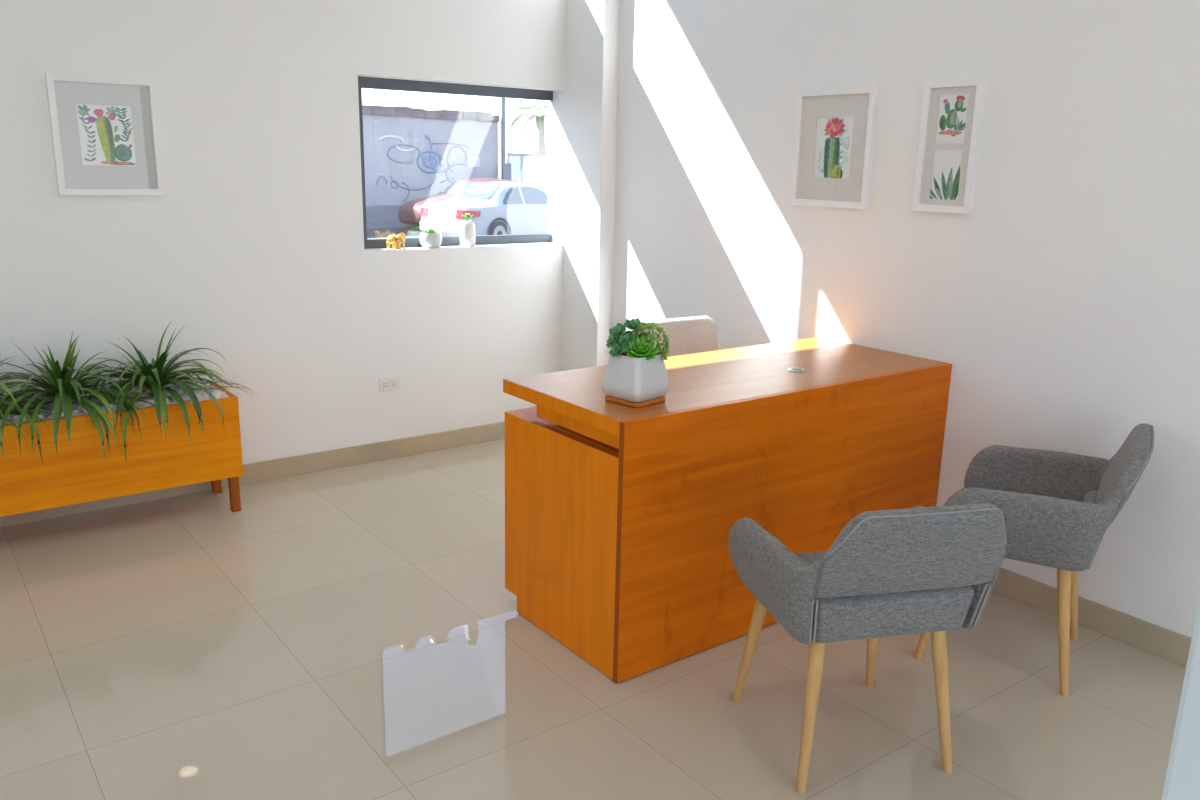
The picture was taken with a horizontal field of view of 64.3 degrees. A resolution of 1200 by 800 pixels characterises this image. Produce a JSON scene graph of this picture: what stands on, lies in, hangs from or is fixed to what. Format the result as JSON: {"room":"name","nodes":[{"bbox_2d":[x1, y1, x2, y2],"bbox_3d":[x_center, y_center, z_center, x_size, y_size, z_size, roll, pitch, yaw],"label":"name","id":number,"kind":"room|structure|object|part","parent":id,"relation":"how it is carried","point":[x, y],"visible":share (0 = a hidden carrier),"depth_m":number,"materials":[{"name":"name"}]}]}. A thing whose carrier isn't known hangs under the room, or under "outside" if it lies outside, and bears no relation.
{"room":"lobby","nodes":[
{"label":"lobby","id":0,"kind":"room"},
{"bbox_2d":[0,0,565,463],"bbox_3d":[-2.144,-1.199,3.768,5.354,3.400,0.160,-9,17,-36],"label":"wall","id":1,"kind":"structure","parent":0,"point":[253,249],"depth_m":4.29,"materials":[{"name":"white paint"}]},
{"bbox_2d":[45,73,164,194],"bbox_3d":[-1.970,-1.053,3.821,0.389,0.456,0.025,-9,17,-36],"label":"picture frame","id":2,"kind":"object","parent":1,"relation":"attached to","point":[105,131],"visible":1,"depth_m":3.82,"materials":[{"name":"white paint"}]},
{"bbox_2d":[76,104,136,165],"bbox_3d":[-1.974,-1.058,3.825,0.208,0.240,0.005,-9,17,-36],"label":"print","id":3,"kind":"object","parent":2,"relation":"attached to","point":[106,134],"depth_m":3.82,"materials":[{"name":"white paper"}]},
{"bbox_2d":[0,422,504,526],"bbox_3d":[-2.167,0.427,4.072,4.860,0.096,0.010,-9,17,-36],"label":"baseboard","id":4,"kind":"structure","parent":1,"relation":"attached to","point":[266,470],"depth_m":4.63,"materials":[{"name":"beige tile"}]},
{"bbox_2d":[379,376,400,392],"bbox_3d":[-1.053,-0.079,4.799,0.116,0.072,0.011,-9,17,-36],"label":"power outlet","id":5,"kind":"object","parent":1,"relation":"attached to","point":[388,384],"visible":1,"depth_m":4.80,"materials":[{"name":"white plastic"}]},
{"bbox_2d":[383,381,388,388],"bbox_3d":[-1.070,-0.075,4.783,0.032,0.042,0.004,-9,17,-36],"label":"socket","id":6,"kind":"object","parent":5,"relation":"attached to","point":[385,383],"depth_m":4.78,"materials":[{"name":"white plastic"}]},
{"bbox_2d":[392,380,397,387],"bbox_3d":[-1.032,-0.081,4.811,0.032,0.042,0.004,-9,17,-36],"label":"socket","id":7,"kind":"object","parent":5,"relation":"attached to","point":[394,382],"depth_m":4.81,"materials":[{"name":"white plastic"}]},
{"bbox_2d":[386,233,405,248],"bbox_3d":[-1.007,-0.786,4.717,0.096,0.080,0.096,-1,14,-10],"label":"elephant figurine","id":8,"kind":"object","parent":1,"relation":"on","point":[394,241],"visible":1,"depth_m":4.71,"materials":[{"name":"gold metal"}]},
{"bbox_2d":[419,228,441,247],"bbox_3d":[-0.856,-0.820,4.833,0.116,0.096,0.116,-9,17,-36],"label":"succulent pot","id":9,"kind":"object","parent":1,"relation":"on","point":[430,238],"visible":1,"depth_m":4.79,"materials":[{"name":"white ceramic"}]},
{"bbox_2d":[358,76,552,248],"bbox_3d":[-0.735,-1.205,4.921,1.158,0.807,0.030,-9,17,-36],"label":"window","id":10,"kind":"structure","parent":1,"relation":"in","point":[363,82],"depth_m":4.83,"materials":[{"name":"grey metal"}]},
{"bbox_2d":[460,213,475,246],"bbox_3d":[-0.686,-0.882,4.948,0.081,0.169,0.081,-9,17,-36],"label":"vase","id":11,"kind":"object","parent":1,"relation":"on","point":[467,228],"visible":1,"depth_m":4.92,"materials":[{"name":"white ceramic"}]},
{"bbox_2d":[562,0,619,370],"bbox_3d":[-0.052,-1.458,5.000,0.094,3.400,0.332,-9,17,-36],"label":"column","id":12,"kind":"structure","parent":0,"point":[592,26],"depth_m":5.01,"materials":[{"name":"white paint"}]},
{"bbox_2d":[0,439,1185,799],"bbox_3d":[-0.185,1.183,1.607,5.354,0.100,6.830,-9,17,-36],"label":"floor","id":13,"kind":"structure","parent":0,"point":[354,632],"depth_m":2.79,"materials":[{"name":"beige tile"}]},
{"bbox_2d":[0,383,242,516],"bbox_3d":[-2.193,0.290,3.776,1.427,0.504,0.324,-9,17,-36],"label":"planter box","id":14,"kind":"object","parent":13,"relation":"on","point":[78,473],"visible":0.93,"depth_m":3.78,"materials":[{"name":"orange wood"}]},
{"bbox_2d":[0,380,229,424],"bbox_3d":[-2.188,0.073,3.723,1.389,0.122,0.286,-9,17,-36],"label":"pebble bed","id":15,"kind":"object","parent":14,"relation":"in","point":[217,393],"visible":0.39,"depth_m":3.84,"materials":[{"name":"white gravel"}]},
{"bbox_2d":[0,354,83,463],"bbox_3d":[-2.325,0.016,3.467,0.807,0.471,0.533,-9,17,-36],"label":"spider plant","id":16,"kind":"object","parent":15,"relation":"in","point":[6,389],"visible":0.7,"depth_m":3.55,"materials":[{"name":"green plant"}]},
{"bbox_2d":[0,332,172,461],"bbox_3d":[-2.063,-0.016,3.682,0.841,0.483,0.511,-9,17,-36],"label":"spider plant","id":17,"kind":"object","parent":15,"relation":"in","point":[59,388],"visible":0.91,"depth_m":3.65,"materials":[{"name":"green plant"}]},
{"bbox_2d":[45,320,258,467],"bbox_3d":[-1.793,-0.049,3.865,0.811,0.546,0.524,-9,17,-36],"label":"spider plant","id":18,"kind":"object","parent":15,"relation":"in","point":[159,376],"visible":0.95,"depth_m":3.83,"materials":[{"name":"green plant"}]},
{"bbox_3d":[-1.739,0.343,4.322,0.036,0.157,0.036,-9,17,-36],"label":"leg","id":19,"kind":"part","parent":14,"relation":"part of","materials":[{"name":"brown wood"}]},
{"bbox_3d":[-1.571,0.401,4.106,0.036,0.157,0.036,-9,17,-36],"label":"leg","id":20,"kind":"part","parent":14,"relation":"part of","materials":[{"name":"brown wood"}]},
{"bbox_2d":[629,316,717,356],"bbox_3d":[0.407,0.122,3.936,0.460,0.868,0.512,-9,17,-36],"label":"desk chair","id":21,"kind":"object","parent":13,"relation":"on","point":[697,334],"visible":0.16,"depth_m":4.03,"materials":[{"name":"fabric"}]},
{"bbox_2d":[503,337,951,683],"bbox_3d":[0.473,0.280,3.423,1.540,0.800,0.670,-9,17,-36],"label":"reception desk","id":22,"kind":"object","parent":13,"relation":"on","point":[620,518],"visible":0.98,"depth_m":3.00,"materials":[{"name":"brown wood"}]},
{"bbox_2d":[604,395,665,407],"bbox_3d":[0.106,-0.004,2.861,0.132,0.014,0.132,14,19,42],"label":"saucer","id":23,"kind":"object","parent":22,"relation":"on","point":[608,398],"visible":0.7,"depth_m":2.81,"materials":[{"name":"orange wood"}]},
{"bbox_2d":[601,318,670,402],"bbox_3d":[0.114,-0.123,2.833,0.166,0.236,0.170,14,19,42],"label":"potted succulent","id":24,"kind":"object","parent":23,"relation":"on","point":[636,372],"visible":1,"depth_m":2.79,"materials":[{"name":"grey ceramic"}]},
{"bbox_3d":[0.668,0.349,3.172,1.538,0.796,0.020,-9,17,-36],"label":"panel","id":25,"kind":"part","parent":22,"relation":"part of","materials":[{"name":"brown wood"}]},
{"bbox_2d":[728,503,1006,793],"bbox_3d":[0.665,0.549,2.446,0.560,0.764,0.551,-2,14,-13],"label":"armchair","id":26,"kind":"object","parent":13,"relation":"on","point":[919,569],"visible":1,"depth_m":2.23,"materials":[{"name":"grey fabric"}]},
{"bbox_3d":[0.432,0.657,2.663,0.111,0.440,0.037,11,17,33],"label":"leg","id":27,"kind":"part","parent":26,"relation":"part of","materials":[{"name":"brown wood"}]},
{"bbox_3d":[0.433,0.417,2.370,0.083,0.259,0.470,-2,14,-13],"label":"armrest","id":28,"kind":"part","parent":26,"relation":"part of","materials":[{"name":"grey fabric"}]},
{"bbox_3d":[0.516,0.741,2.334,0.037,0.440,0.106,8,15,24],"label":"leg","id":29,"kind":"part","parent":26,"relation":"part of","materials":[{"name":"brown wood"}]},
{"bbox_3d":[0.783,0.644,2.745,0.037,0.440,0.111,9,16,27],"label":"leg","id":30,"kind":"part","parent":26,"relation":"part of","materials":[{"name":"brown wood"}]},
{"bbox_3d":[0.656,0.472,2.470,0.432,0.133,0.429,-2,14,-13],"label":"seat","id":31,"kind":"part","parent":26,"relation":"part of","materials":[{"name":"grey fabric"}]},
{"bbox_3d":[0.720,0.343,2.181,0.468,0.234,0.121,-2,14,-13],"label":"backrest","id":32,"kind":"part","parent":26,"relation":"part of","materials":[{"name":"grey fabric"}]},
{"bbox_3d":[0.861,0.728,2.415,0.106,0.440,0.037,12,17,37],"label":"leg","id":33,"kind":"part","parent":26,"relation":"part of","materials":[{"name":"brown wood"}]},
{"bbox_3d":[0.897,0.400,2.479,0.083,0.259,0.470,-2,14,-13],"label":"armrest","id":34,"kind":"part","parent":26,"relation":"part of","materials":[{"name":"grey fabric"}]},
{"bbox_2d":[915,423,1153,696],"bbox_3d":[1.343,0.436,2.963,0.551,0.764,0.560,9,16,28],"label":"armchair","id":35,"kind":"object","parent":13,"relation":"on","point":[1057,509],"visible":0.89,"depth_m":2.76,"materials":[{"name":"grey fabric"}]},
{"bbox_3d":[1.048,0.598,2.958,0.111,0.440,0.037,-2,14,-12],"label":"leg","id":36,"kind":"part","parent":35,"relation":"part of","materials":[{"name":"brown wood"}]},
{"bbox_3d":[1.307,0.364,2.966,0.429,0.133,0.432,9,16,28],"label":"seat","id":37,"kind":"part","parent":35,"relation":"part of","materials":[{"name":"grey fabric"}]},
{"bbox_3d":[1.217,0.345,2.733,0.470,0.259,0.083,9,16,28],"label":"armrest","id":38,"kind":"part","parent":35,"relation":"part of","materials":[{"name":"grey fabric"}]},
{"bbox_3d":[1.451,0.250,3.137,0.470,0.259,0.083,9,16,28],"label":"armrest","id":39,"kind":"part","parent":35,"relation":"part of","materials":[{"name":"grey fabric"}]},
{"bbox_3d":[1.355,0.645,2.796,0.037,0.440,0.106,-4,15,-22],"label":"leg","id":40,"kind":"part","parent":35,"relation":"part of","materials":[{"name":"brown wood"}]},
{"bbox_3d":[1.528,0.574,3.096,0.106,0.440,0.037,-1,14,-9],"label":"leg","id":41,"kind":"part","parent":35,"relation":"part of","materials":[{"name":"brown wood"}]},
{"bbox_3d":[1.534,0.208,2.798,0.121,0.234,0.468,9,16,28],"label":"backrest","id":42,"kind":"part","parent":35,"relation":"part of","materials":[{"name":"grey fabric"}]},
{"bbox_2d":[601,350,669,402],"bbox_3d":[0.107,-0.073,2.843,0.157,0.134,0.157,14,19,42],"label":"pot","id":43,"kind":"object","parent":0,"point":[634,376],"depth_m":2.79,"materials":[{"name":"grey ceramic"}]},
{"bbox_2d":[611,0,1199,637],"bbox_3d":[1.916,-0.843,2.695,0.200,3.400,6.830,-9,17,-36],"label":"wall","id":44,"kind":"structure","parent":0,"point":[1064,309],"depth_m":3.37,"materials":[{"name":"white paint"}]},
{"bbox_2d":[790,86,878,208],"bbox_3d":[0.928,-1.005,3.817,0.025,0.457,0.386,-9,17,-36],"label":"picture frame","id":45,"kind":"object","parent":44,"relation":"attached to","point":[834,137],"visible":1,"depth_m":3.81,"materials":[{"name":"white paint"}]},
{"bbox_2d":[813,117,853,178],"bbox_3d":[0.934,-1.008,3.820,0.005,0.244,0.194,-9,17,-36],"label":"print","id":46,"kind":"object","parent":45,"relation":"attached to","point":[833,137],"depth_m":3.82,"materials":[{"name":"white paper"}]},
{"bbox_2d":[912,78,986,213],"bbox_3d":[1.243,-0.903,3.409,0.025,0.457,0.232,-9,17,-36],"label":"picture frame","id":47,"kind":"object","parent":44,"relation":"attached to","point":[952,110],"visible":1,"depth_m":3.41,"materials":[{"name":"white paint"}]},
{"bbox_2d":[930,149,962,199],"bbox_3d":[1.247,-0.811,3.436,0.004,0.184,0.124,-9,17,-36],"label":"print","id":48,"kind":"object","parent":47,"relation":"attached to","point":[946,165],"depth_m":3.43,"materials":[{"name":"white paper"}]},
{"bbox_2d":[935,94,968,143],"bbox_3d":[1.251,-0.997,3.390,0.004,0.176,0.124,-9,17,-36],"label":"print","id":49,"kind":"object","parent":47,"relation":"on","point":[951,110],"depth_m":3.39,"materials":[{"name":"white paper"}]},
{"bbox_2d":[992,568,1191,666],"bbox_3d":[1.887,0.804,2.914,0.010,0.096,6.128,-9,17,-36],"label":"baseboard","id":50,"kind":"structure","parent":44,"relation":"attached to","point":[1165,643],"depth_m":3.17,"materials":[{"name":"beige tile"}]},
{"bbox_2d":[1161,596,1199,799],"bbox_3d":[0.495,-0.322,0.467,0.320,3.400,0.110,-9,17,-36],"label":"pillar","id":51,"kind":"structure","parent":0,"point":[1182,779],"depth_m":0.53,"materials":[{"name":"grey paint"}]},
{"label":"outside","id":52,"kind":"structure","parent":0,"visible":0},
{"bbox_2d":[367,232,420,238],"bbox_3d":[4.682,-3.094,21.045,90.000,0.100,19.150,-9,17,-36],"label":"ground","id":53,"kind":"structure","parent":52,"point":[381,235],"depth_m":24.39,"materials":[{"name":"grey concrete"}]},
{"bbox_2d":[398,178,518,225],"bbox_3d":[-3.246,-5.363,26.292,4.470,1.447,1.756,-9,17,-36],"label":"car","id":54,"kind":"object","parent":53,"relation":"on","point":[409,212],"visible":0.14,"depth_m":25.36,"materials":[{"name":"red paint"}]},
{"bbox_2d":[420,181,546,236],"bbox_3d":[-2.149,-4.475,22.809,1.756,1.447,4.470,12,17,37],"label":"car","id":55,"kind":"object","parent":53,"relation":"on","point":[496,207],"visible":0.6,"depth_m":21.56,"materials":[{"name":"grey paint"}]},
{"bbox_2d":[420,208,427,216],"bbox_3d":[-3.987,-4.268,21.635,0.183,0.200,0.538,-1,14,-10],"label":"tail lamp","id":56,"kind":"object","parent":55,"relation":"attached to","point":[423,211],"depth_m":21.47,"materials":[{"name":"red plastic"}]},
{"bbox_2d":[456,210,480,218],"bbox_3d":[-2.872,-4.033,20.789,0.538,0.200,0.183,0,14,-4],"label":"tail lamp","id":57,"kind":"object","parent":55,"relation":"attached to","point":[476,214],"depth_m":20.79,"materials":[{"name":"red plastic"}]},
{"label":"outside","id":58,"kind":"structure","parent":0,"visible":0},
{"bbox_2d":[367,222,422,233],"bbox_3d":[-8.177,-7.569,37.652,90.000,0.240,23.800,-9,17,-36],"label":"pavement","id":59,"kind":"structure","parent":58,"point":[396,227],"depth_m":25.45,"materials":[{"name":"grey concrete"}]},
{"bbox_2d":[362,105,500,222],"bbox_3d":[-7.530,-6.318,25.541,12.629,3.186,0.380,-11,19,-42],"label":"wall","id":60,"kind":"structure","parent":59,"relation":"on","point":[410,153],"depth_m":27.41,"materials":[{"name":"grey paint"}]},
{"bbox_2d":[501,98,510,179],"bbox_3d":[-2.893,-8.213,29.084,0.290,5.360,0.270,-9,17,-36],"label":"pole","id":61,"kind":"object","parent":59,"relation":"on","point":[505,167],"visible":0.51,"depth_m":29.18,"materials":[{"name":"grey metal"}]},
{"bbox_2d":[506,153,547,190],"bbox_3d":[-2.096,-6.881,30.726,2.270,2.020,0.071,-11,19,-42],"label":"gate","id":62,"kind":"object","parent":59,"relation":"on","point":[527,168],"visible":0.29,"depth_m":30.44,"materials":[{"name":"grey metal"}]},
{"bbox_2d":[507,103,547,153],"bbox_3d":[-1.994,-8.534,33.695,2.244,3.818,2.516,7,15,22],"label":"palm tree","id":63,"kind":"object","parent":59,"relation":"on","point":[540,130],"visible":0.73,"depth_m":33.33,"materials":[{"name":"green plant"}]}
]}

